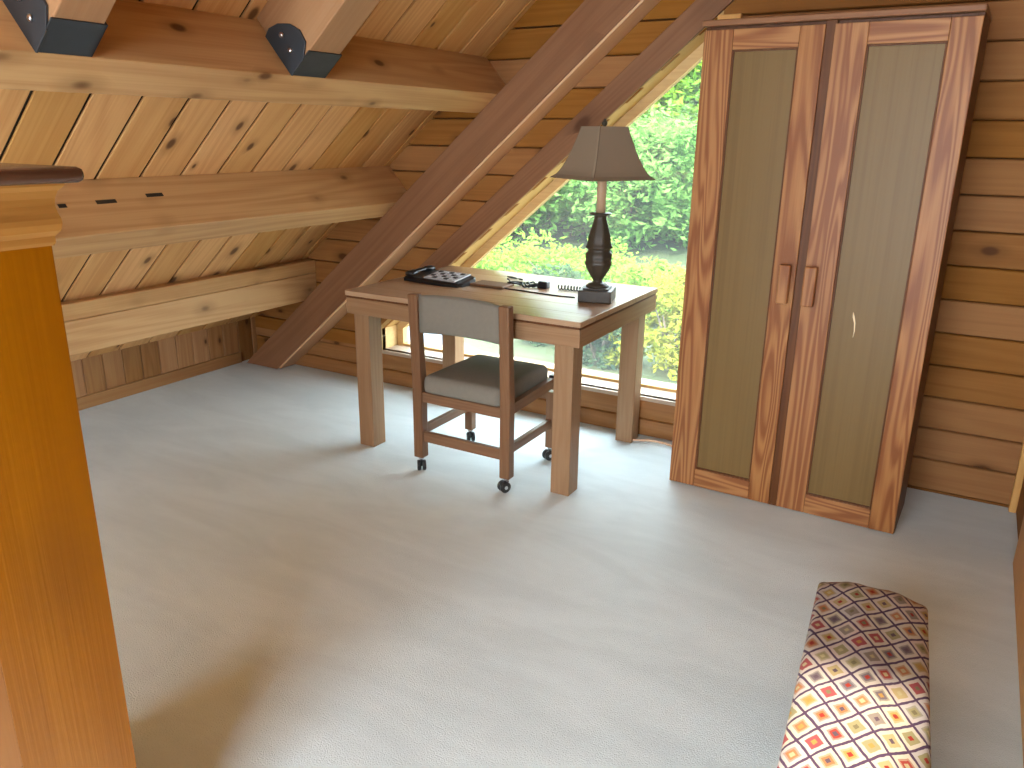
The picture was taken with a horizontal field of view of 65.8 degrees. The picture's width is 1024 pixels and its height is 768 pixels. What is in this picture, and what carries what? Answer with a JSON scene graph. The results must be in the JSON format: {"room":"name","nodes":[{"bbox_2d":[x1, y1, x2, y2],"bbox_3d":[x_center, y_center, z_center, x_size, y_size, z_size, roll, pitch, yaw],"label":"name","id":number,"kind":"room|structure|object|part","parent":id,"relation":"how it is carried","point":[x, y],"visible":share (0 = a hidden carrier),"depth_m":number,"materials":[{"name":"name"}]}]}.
{"room":"attic bedroom","nodes":[
{"label":"attic bedroom","id":0,"kind":"room"},
{"bbox_2d":[71,317,257,397],"bbox_3d":[-3.193,0.414,2.824,0.030,0.332,6.082,11,20,28],"label":"wall","id":1,"kind":"structure","parent":0,"point":[97,373],"depth_m":4.67,"materials":[{"name":"brown wood"}]},
{"bbox_2d":[77,352,241,410],"bbox_3d":[-3.031,0.469,3.090,0.016,0.070,5.041,11,20,28],"label":"baseboard","id":2,"kind":"structure","parent":1,"relation":"attached to","point":[94,399],"depth_m":4.64,"materials":[{"name":"orange wood"}]},
{"bbox_2d":[0,0,535,360],"bbox_3d":[-1.117,-1.213,1.522,4.638,3.984,5.463,11,20,28],"label":"ceiling","id":3,"kind":"structure","parent":0,"point":[106,136],"depth_m":3.36,"materials":[{"name":"brown wood"}]},
{"bbox_2d":[79,360,1022,767],"bbox_3d":[-1.096,0.880,2.188,4.595,0.120,5.513,11,20,28],"label":"floor","id":4,"kind":"structure","parent":0,"point":[286,589],"depth_m":2.63,"materials":[{"name":"grey carpet"}]},
{"bbox_2d":[0,163,136,767],"bbox_3d":[-1.161,0.426,1.105,0.602,1.398,1.031,11,20,28],"label":"chest","id":5,"kind":"object","parent":4,"relation":"on","point":[63,704],"visible":1,"depth_m":1.25,"materials":[{"name":"brown wood"}]},
{"bbox_3d":[-1.154,-0.174,0.915,0.559,0.092,0.988,11,20,28],"label":"cornice","id":6,"kind":"part","parent":5,"relation":"part of","materials":[{"name":"brown wood"}]},
{"bbox_2d":[408,293,553,492],"bbox_3d":[-0.113,-0.015,3.517,0.492,0.805,0.476,11,20,28],"label":"office chair","id":7,"kind":"object","parent":4,"relation":"on","point":[486,385],"visible":0.95,"depth_m":3.35,"materials":[{"name":"brown wood"}]},
{"bbox_3d":[-0.407,-0.028,3.443,0.048,0.743,0.065,11,20,28],"label":"post","id":8,"kind":"part","parent":7,"relation":"part of","materials":[{"name":"brown wood"}]},
{"bbox_3d":[-0.206,-0.270,3.259,0.392,0.163,0.060,11,20,28],"label":"backrest","id":9,"kind":"part","parent":7,"relation":"part of","materials":[{"name":"beige fabric"}]},
{"bbox_3d":[-0.212,0.087,3.370,0.404,0.046,0.028,11,20,28],"label":"rail","id":10,"kind":"part","parent":7,"relation":"part of","materials":[{"name":"brown wood"}]},
{"bbox_3d":[-0.203,0.090,3.857,0.042,0.273,0.042,11,20,28],"label":"leg","id":11,"kind":"part","parent":7,"relation":"part of","materials":[{"name":"brown wood"}]},
{"bbox_3d":[-0.109,-0.032,3.519,0.392,0.091,0.450,11,20,28],"label":"seat","id":12,"kind":"part","parent":7,"relation":"part of","materials":[{"name":"beige fabric"}]},
{"bbox_3d":[-0.023,0.044,3.233,0.048,0.743,0.065,11,20,28],"label":"post","id":13,"kind":"part","parent":7,"relation":"part of","materials":[{"name":"brown wood"}]},
{"bbox_3d":[0.086,0.049,3.433,0.026,0.060,0.380,11,20,28],"label":"rail","id":14,"kind":"part","parent":7,"relation":"part of","materials":[{"name":"brown wood"}]},
{"bbox_3d":[0.181,0.162,3.647,0.042,0.273,0.042,11,20,28],"label":"leg","id":15,"kind":"part","parent":7,"relation":"part of","materials":[{"name":"brown wood"}]},
{"bbox_2d":[345,265,657,495],"bbox_3d":[-0.039,-0.079,3.797,1.184,0.760,0.856,11,20,28],"label":"writing desk","id":16,"kind":"object","parent":4,"relation":"on","point":[568,324],"visible":0.76,"depth_m":3.57,"materials":[{"name":"brown wood"}]},
{"bbox_3d":[-0.674,-0.059,3.762,0.086,0.727,0.090,11,20,28],"label":"leg","id":17,"kind":"part","parent":16,"relation":"part of","materials":[{"name":"brown wood"}]},
{"bbox_2d":[404,265,475,287],"bbox_3d":[-0.351,-0.524,3.830,0.353,0.060,0.175,12,21,32],"label":"desk phone","id":18,"kind":"object","parent":16,"relation":"on","point":[427,274],"visible":1,"depth_m":3.79,"materials":[{"name":"black plastic"}]},
{"bbox_3d":[-0.311,-0.517,3.804,0.189,0.024,0.127,12,21,32],"label":"key plate","id":19,"kind":"part","parent":18,"relation":"part of","materials":[{"name":"silver metal"}]},
{"bbox_3d":[-0.323,-0.239,4.343,0.086,0.727,0.090,11,20,28],"label":"leg","id":20,"kind":"part","parent":16,"relation":"part of","materials":[{"name":"brown wood"}]},
{"bbox_2d":[470,280,513,288],"bbox_3d":[-0.094,-0.471,3.755,0.180,0.012,0.110,11,20,28],"label":"notepad","id":21,"kind":"object","parent":16,"relation":"on","point":[482,283],"visible":1,"depth_m":3.73,"materials":[{"name":"brown paper"}]},
{"bbox_3d":[-0.035,-0.415,3.690,1.172,0.010,0.845,11,20,28],"label":"moulding","id":22,"kind":"part","parent":16,"relation":"part of","materials":[{"name":"brown wood"}]},
{"bbox_2d":[507,278,549,288],"bbox_3d":[0.061,-0.482,3.758,0.256,0.034,0.112,11,20,28],"label":"power adapter","id":23,"kind":"object","parent":16,"relation":"on","point":[542,284],"visible":0.99,"depth_m":3.71,"materials":[{"name":"black plastic"}]},
{"bbox_2d":[505,288,574,297],"bbox_3d":[0.105,-0.416,3.600,0.402,0.005,0.022,12,21,31],"label":"cord","id":24,"kind":"object","parent":16,"relation":"on","point":[505,288],"visible":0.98,"depth_m":3.57,"materials":[{"name":"black plastic"}]},
{"bbox_3d":[0.226,0.109,3.270,0.086,0.727,0.090,11,20,28],"label":"leg","id":25,"kind":"part","parent":16,"relation":"part of","materials":[{"name":"brown wood"}]},
{"bbox_2d":[558,284,580,290],"bbox_3d":[0.287,-0.439,3.645,0.171,0.026,0.036,11,20,28],"label":"coiled cord","id":26,"kind":"object","parent":16,"relation":"on","point":[558,284],"visible":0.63,"depth_m":3.65,"materials":[{"name":"white plastic"}]},
{"bbox_2d":[551,119,655,303],"bbox_3d":[0.375,-0.726,3.350,0.327,0.753,0.327,-8,20,-27],"label":"table lamp","id":27,"kind":"object","parent":16,"relation":"on","point":[602,154],"visible":1,"depth_m":3.24,"materials":[{"name":"beige fabric"}]},
{"bbox_3d":[0.373,-0.570,3.400,0.117,0.306,0.117,3,18,7],"label":"lamp stem","id":28,"kind":"part","parent":27,"relation":"part of","materials":[{"name":"brown metal"}]},
{"bbox_3d":[0.378,-0.956,3.277,0.326,0.207,0.326,-8,20,-26],"label":"lamp shade","id":29,"kind":"part","parent":27,"relation":"part of","materials":[{"name":"brown fabric"}]},
{"bbox_3d":[0.577,-0.071,3.852,0.086,0.727,0.090,11,20,28],"label":"leg","id":30,"kind":"part","parent":16,"relation":"part of","materials":[{"name":"brown wood"}]},
{"bbox_2d":[633,439,671,446],"bbox_3d":[0.718,0.300,3.851,0.366,0.024,0.066,12,21,33],"label":"cable","id":31,"kind":"object","parent":4,"relation":"on","point":[645,440],"visible":0.65,"depth_m":3.89,"materials":[{"name":"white plastic"}]},
{"bbox_2d":[669,3,991,533],"bbox_3d":[1.164,-0.417,3.099,0.916,1.856,0.360,11,20,30],"label":"tall cabinet","id":32,"kind":"object","parent":4,"relation":"on","point":[831,148],"visible":1,"depth_m":2.93,"materials":[{"name":"brown wood"}]},
{"bbox_3d":[0.891,0.420,3.366,0.235,0.080,0.022,11,20,30],"label":"rail","id":33,"kind":"part","parent":32,"relation":"part of","materials":[{"name":"red wood"}]},
{"bbox_3d":[0.903,-0.413,3.104,0.244,1.674,0.007,11,20,30],"label":"panel","id":34,"kind":"part","parent":32,"relation":"part of","materials":[{"name":"beige wood"}]},
{"bbox_3d":[0.890,-0.409,3.110,0.430,1.816,0.022,11,20,30],"label":"door","id":35,"kind":"part","parent":32,"relation":"part of","materials":[{"name":"red wood"}]},
{"bbox_3d":[0.912,-1.239,2.839,0.235,0.070,0.022,11,20,30],"label":"rail","id":36,"kind":"part","parent":32,"relation":"part of","materials":[{"name":"red wood"}]},
{"bbox_3d":[1.028,-0.378,2.997,0.042,0.150,0.031,11,20,30],"label":"handle","id":37,"kind":"part","parent":32,"relation":"part of","materials":[{"name":"red wood"}]},
{"bbox_3d":[1.108,-0.362,2.950,0.045,0.150,0.031,11,20,30],"label":"handle","id":38,"kind":"part","parent":32,"relation":"part of","materials":[{"name":"red wood"}]},
{"bbox_3d":[1.284,0.499,3.133,0.243,0.080,0.022,11,20,30],"label":"rail","id":39,"kind":"part","parent":32,"relation":"part of","materials":[{"name":"red wood"}]},
{"bbox_3d":[1.180,-1.294,2.829,0.916,0.022,0.342,11,20,30],"label":"cornice","id":40,"kind":"part","parent":32,"relation":"part of","materials":[{"name":"brown wood"}]},
{"bbox_3d":[1.296,-0.334,2.872,0.252,1.674,0.007,11,20,30],"label":"panel","id":41,"kind":"part","parent":32,"relation":"part of","materials":[{"name":"beige wood"}]},
{"bbox_3d":[1.287,-0.330,2.875,0.442,1.816,0.022,11,20,30],"label":"door","id":42,"kind":"part","parent":32,"relation":"part of","materials":[{"name":"red wood"}]},
{"bbox_3d":[1.305,-1.160,2.606,0.243,0.070,0.022,11,20,30],"label":"rail","id":43,"kind":"part","parent":32,"relation":"part of","materials":[{"name":"red wood"}]},
{"bbox_2d":[777,582,930,767],"bbox_3d":[0.668,0.821,1.582,0.252,0.401,1.060,9,19,25],"label":"upholstered bench","id":44,"kind":"object","parent":4,"relation":"on","point":[861,699],"visible":1,"depth_m":1.61,"materials":[{"name":"multicoloured fabric"}]},
{"bbox_2d":[255,0,1023,507],"bbox_3d":[0.220,-1.767,3.693,4.455,4.047,0.050,11,20,28],"label":"wall","id":45,"kind":"structure","parent":0,"point":[970,435],"depth_m":3.23,"materials":[{"name":"orange wood"}]},
{"bbox_2d":[61,259,316,355],"bbox_3d":[-2.649,-0.008,2.803,0.345,0.238,5.193,11,20,28],"label":"beam","id":46,"kind":"structure","parent":45,"relation":"attached to","point":[98,322],"depth_m":4.05,"materials":[{"name":"brown wood"}]},
{"bbox_2d":[52,166,405,258],"bbox_3d":[-1.951,-0.411,2.256,0.249,0.261,5.193,11,20,28],"label":"beam","id":47,"kind":"structure","parent":45,"relation":"attached to","point":[113,214],"depth_m":3.29,"materials":[{"name":"brown wood"}]},
{"bbox_2d":[0,0,504,112],"bbox_3d":[-1.404,-0.821,1.798,0.253,0.265,5.193,11,20,28],"label":"beam","id":48,"kind":"structure","parent":45,"relation":"attached to","point":[145,49],"depth_m":2.50,"materials":[{"name":"brown wood"}]},
{"bbox_2d":[2,0,115,56],"bbox_3d":[-0.156,-1.715,1.141,2.536,2.230,0.157,11,20,28],"label":"beam","id":49,"kind":"structure","parent":48,"relation":"attached to","point":[67,27],"depth_m":1.94,"materials":[{"name":"brown wood"}]},
{"bbox_3d":[-1.177,-0.919,1.923,0.128,0.174,0.007,-37,-5,34],"label":"plate","id":50,"kind":"part","parent":49,"relation":"part of","materials":[{"name":"paint"}]},
{"bbox_3d":[-1.115,-0.889,1.983,0.110,0.060,0.147,-37,-5,34],"label":"hanger seat","id":51,"kind":"part","parent":49,"relation":"part of","materials":[{"name":"paint"}]},
{"bbox_2d":[257,0,379,77],"bbox_3d":[0.278,-1.938,1.861,2.536,2.230,0.172,11,20,28],"label":"beam","id":52,"kind":"structure","parent":48,"relation":"attached to","point":[309,37],"depth_m":2.62,"materials":[{"name":"brown wood"}]},
{"bbox_3d":[-0.746,-1.140,2.637,0.128,0.174,0.007,-37,-5,34],"label":"plate","id":53,"kind":"part","parent":52,"relation":"part of","materials":[{"name":"paint"}]},
{"bbox_3d":[-0.680,-1.111,2.702,0.110,0.060,0.162,-37,-5,34],"label":"hanger seat","id":54,"kind":"part","parent":52,"relation":"part of","materials":[{"name":"paint"}]},
{"bbox_2d":[247,0,660,368],"bbox_3d":[0.235,-1.551,3.628,4.406,3.670,0.152,11,20,28],"label":"beam","id":55,"kind":"structure","parent":45,"relation":"attached to","point":[595,27],"depth_m":3.97,"materials":[{"name":"brown wood"}]},
{"bbox_2d":[296,353,673,440],"bbox_3d":[-0.270,0.045,4.506,2.760,0.088,0.024,11,20,28],"label":"baseboard","id":56,"kind":"structure","parent":45,"relation":"attached to","point":[647,427],"depth_m":4.27,"materials":[{"name":"orange wood"}]},
{"bbox_2d":[307,341,674,422],"bbox_3d":[-0.215,-0.037,4.454,2.640,0.094,0.013,11,20,28],"label":"trim","id":57,"kind":"structure","parent":45,"relation":"attached to","point":[650,410],"depth_m":4.54,"materials":[{"name":"orange wood"}]},
{"bbox_2d":[381,11,723,405],"bbox_3d":[0.115,-0.925,4.147,1.915,1.793,0.289,11,20,28],"label":"window","id":58,"kind":"structure","parent":45,"relation":"in","point":[691,55],"depth_m":4.12,"materials":[{"name":"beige wood"}]},
{"bbox_3d":[0.105,-0.080,4.416,1.915,0.020,0.289,11,20,28],"label":"sill","id":59,"kind":"part","parent":58,"relation":"part of","materials":[{"name":"beige wood"}]},
{"bbox_2d":[417,0,733,268],"bbox_3d":[0.101,-1.049,3.945,1.944,1.685,0.020,11,20,28],"label":"wooden beam","id":60,"kind":"structure","parent":45,"relation":"attached to","point":[688,25],"depth_m":3.73,"materials":[{"name":"brown wood"}]},
{"bbox_2d":[717,13,741,19],"bbox_3d":[0.898,-0.670,3.581,0.100,1.830,0.020,11,20,28],"label":"trim","id":61,"kind":"structure","parent":45,"relation":"attached to","point":[724,16],"depth_m":3.30,"materials":[{"name":"brown wood"}]},
{"bbox_2d":[1016,479,1023,538],"bbox_3d":[0.796,-0.735,0.466,0.030,4.047,5.343,11,20,28],"label":"wall","id":62,"kind":"structure","parent":0,"point":[1020,508],"depth_m":3.10,"materials":[{"name":"orange wood"}]},
{"bbox_2d":[1008,440,1023,512],"bbox_3d":[2.064,-0.718,2.852,0.027,2.600,0.035,11,20,28],"label":"trim","id":63,"kind":"structure","parent":62,"relation":"attached to","point":[1018,481],"depth_m":3.20,"materials":[{"name":"brown wood"}]},
{"bbox_2d":[1013,517,1023,767],"bbox_3d":[1.498,-0.236,1.974,0.021,2.200,1.285,11,20,28],"label":"trim","id":64,"kind":"structure","parent":62,"relation":"attached to","point":[1018,562],"depth_m":2.46,"materials":[{"name":"brown wood"}]},
{"label":"outside","id":65,"kind":"structure","parent":0,"visible":0},
{"bbox_2d":[464,195,687,383],"bbox_3d":[0.209,-10.682,38.993,100.000,5.076,62.400,11,20,28],"label":"ground","id":66,"kind":"structure","parent":65,"point":[522,350],"depth_m":26.53,"materials":[{"name":"green plant"}]},
{"bbox_2d":[474,252,533,272],"bbox_3d":[-1.613,-2.869,20.141,5.447,2.178,2.639,11,20,28],"label":"shrub","id":67,"kind":"object","parent":66,"relation":"on","point":[489,263],"visible":0.02,"depth_m":19.30,"materials":[{"name":"green plant"}]},
{"bbox_2d":[505,191,577,242],"bbox_3d":[-0.294,-7.686,29.127,6.688,6.279,6.740,5,18,15],"label":"tree","id":68,"kind":"object","parent":66,"relation":"on","point":[531,220],"visible":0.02,"depth_m":28.91,"materials":[{"name":"green plant"}]},
{"bbox_2d":[522,262,584,346],"bbox_3d":[0.671,-1.512,16.150,1.780,1.911,2.338,-7,19,-24],"label":"shrub","id":69,"kind":"object","parent":66,"relation":"on","point":[573,274],"visible":0.09,"depth_m":16.00,"materials":[{"name":"green plant"}]},
{"bbox_2d":[475,227,674,286],"bbox_3d":[1.234,-2.840,19.921,6.346,2.067,2.767,9,20,25],"label":"shrub","id":70,"kind":"object","parent":66,"relation":"on","point":[519,258],"visible":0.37,"depth_m":19.74,"materials":[{"name":"green plant"}]},
{"bbox_2d":[545,279,621,370],"bbox_3d":[1.633,-1.139,14.779,1.879,1.916,1.516,11,20,28],"label":"shrub","id":71,"kind":"object","parent":66,"relation":"on","point":[600,344],"visible":0.23,"depth_m":14.70,"materials":[{"name":"green plant"}]},
{"bbox_2d":[527,114,661,246],"bbox_3d":[2.553,-7.890,29.266,6.623,6.218,6.675,0,18,-2],"label":"tree","id":72,"kind":"object","parent":66,"relation":"on","point":[563,214],"visible":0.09,"depth_m":28.38,"materials":[{"name":"green plant"}]},
{"bbox_2d":[554,98,696,250],"bbox_3d":[4.344,-7.046,27.361,6.418,6.026,6.469,4,18,9],"label":"tree","id":73,"kind":"object","parent":66,"relation":"on","point":[623,226],"visible":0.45,"depth_m":25.97,"materials":[{"name":"green plant"}]},
{"bbox_2d":[604,322,648,368],"bbox_3d":[2.117,-0.682,14.611,0.996,1.177,1.108,1,18,1],"label":"shrub","id":74,"kind":"object","parent":66,"relation":"on","point":[611,356],"visible":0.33,"depth_m":14.49,"materials":[{"name":"green plant"}]},
{"bbox_2d":[567,75,693,211],"bbox_3d":[3.228,-12.574,31.277,8.370,12.656,8.543,12,21,32],"label":"leafy tree","id":75,"kind":"object","parent":66,"relation":"on","point":[677,87],"visible":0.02,"depth_m":29.60,"materials":[{"name":"green plant"}]},
{"bbox_2d":[583,255,685,327],"bbox_3d":[3.316,-2.064,18.216,4.166,1.785,2.423,11,20,28],"label":"shrub","id":76,"kind":"object","parent":66,"relation":"on","point":[634,274],"visible":0.2,"depth_m":18.01,"materials":[{"name":"green plant"}]},
{"bbox_2d":[613,267,685,380],"bbox_3d":[3.019,-0.970,14.235,2.148,2.244,2.129,-11,21,-32],"label":"shrub","id":77,"kind":"object","parent":66,"relation":"on","point":[665,285],"visible":0.32,"depth_m":13.96,"materials":[{"name":"green plant"}]},
{"bbox_2d":[611,106,697,250],"bbox_3d":[6.444,-6.907,27.533,5.648,5.262,5.604,-13,22,-38],"label":"tree","id":78,"kind":"object","parent":66,"relation":"on","point":[685,162],"visible":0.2,"depth_m":26.22,"materials":[{"name":"green plant"}]},
{"bbox_2d":[629,61,701,208],"bbox_3d":[5.675,-11.734,31.404,7.253,10.745,7.106,2,18,3],"label":"leafy tree","id":79,"kind":"object","parent":66,"relation":"on","point":[678,91],"visible":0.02,"depth_m":29.16,"materials":[{"name":"green plant"}]},
{"bbox_2d":[642,62,701,129],"bbox_3d":[8.515,-11.648,30.333,8.616,11.024,9.003,-16,24,-42],"label":"leafy tree","id":80,"kind":"object","parent":66,"relation":"on","point":[694,74],"visible":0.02,"depth_m":28.79,"materials":[{"name":"green plant"}]},
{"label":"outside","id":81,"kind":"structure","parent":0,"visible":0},
{"bbox_2d":[408,326,482,351],"bbox_3d":[-3.253,-1.424,18.131,2.972,0.070,10.494,-13,22,-37],"label":"path","id":82,"kind":"structure","parent":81,"point":[429,338],"depth_m":16.52,"materials":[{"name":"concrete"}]}
]}

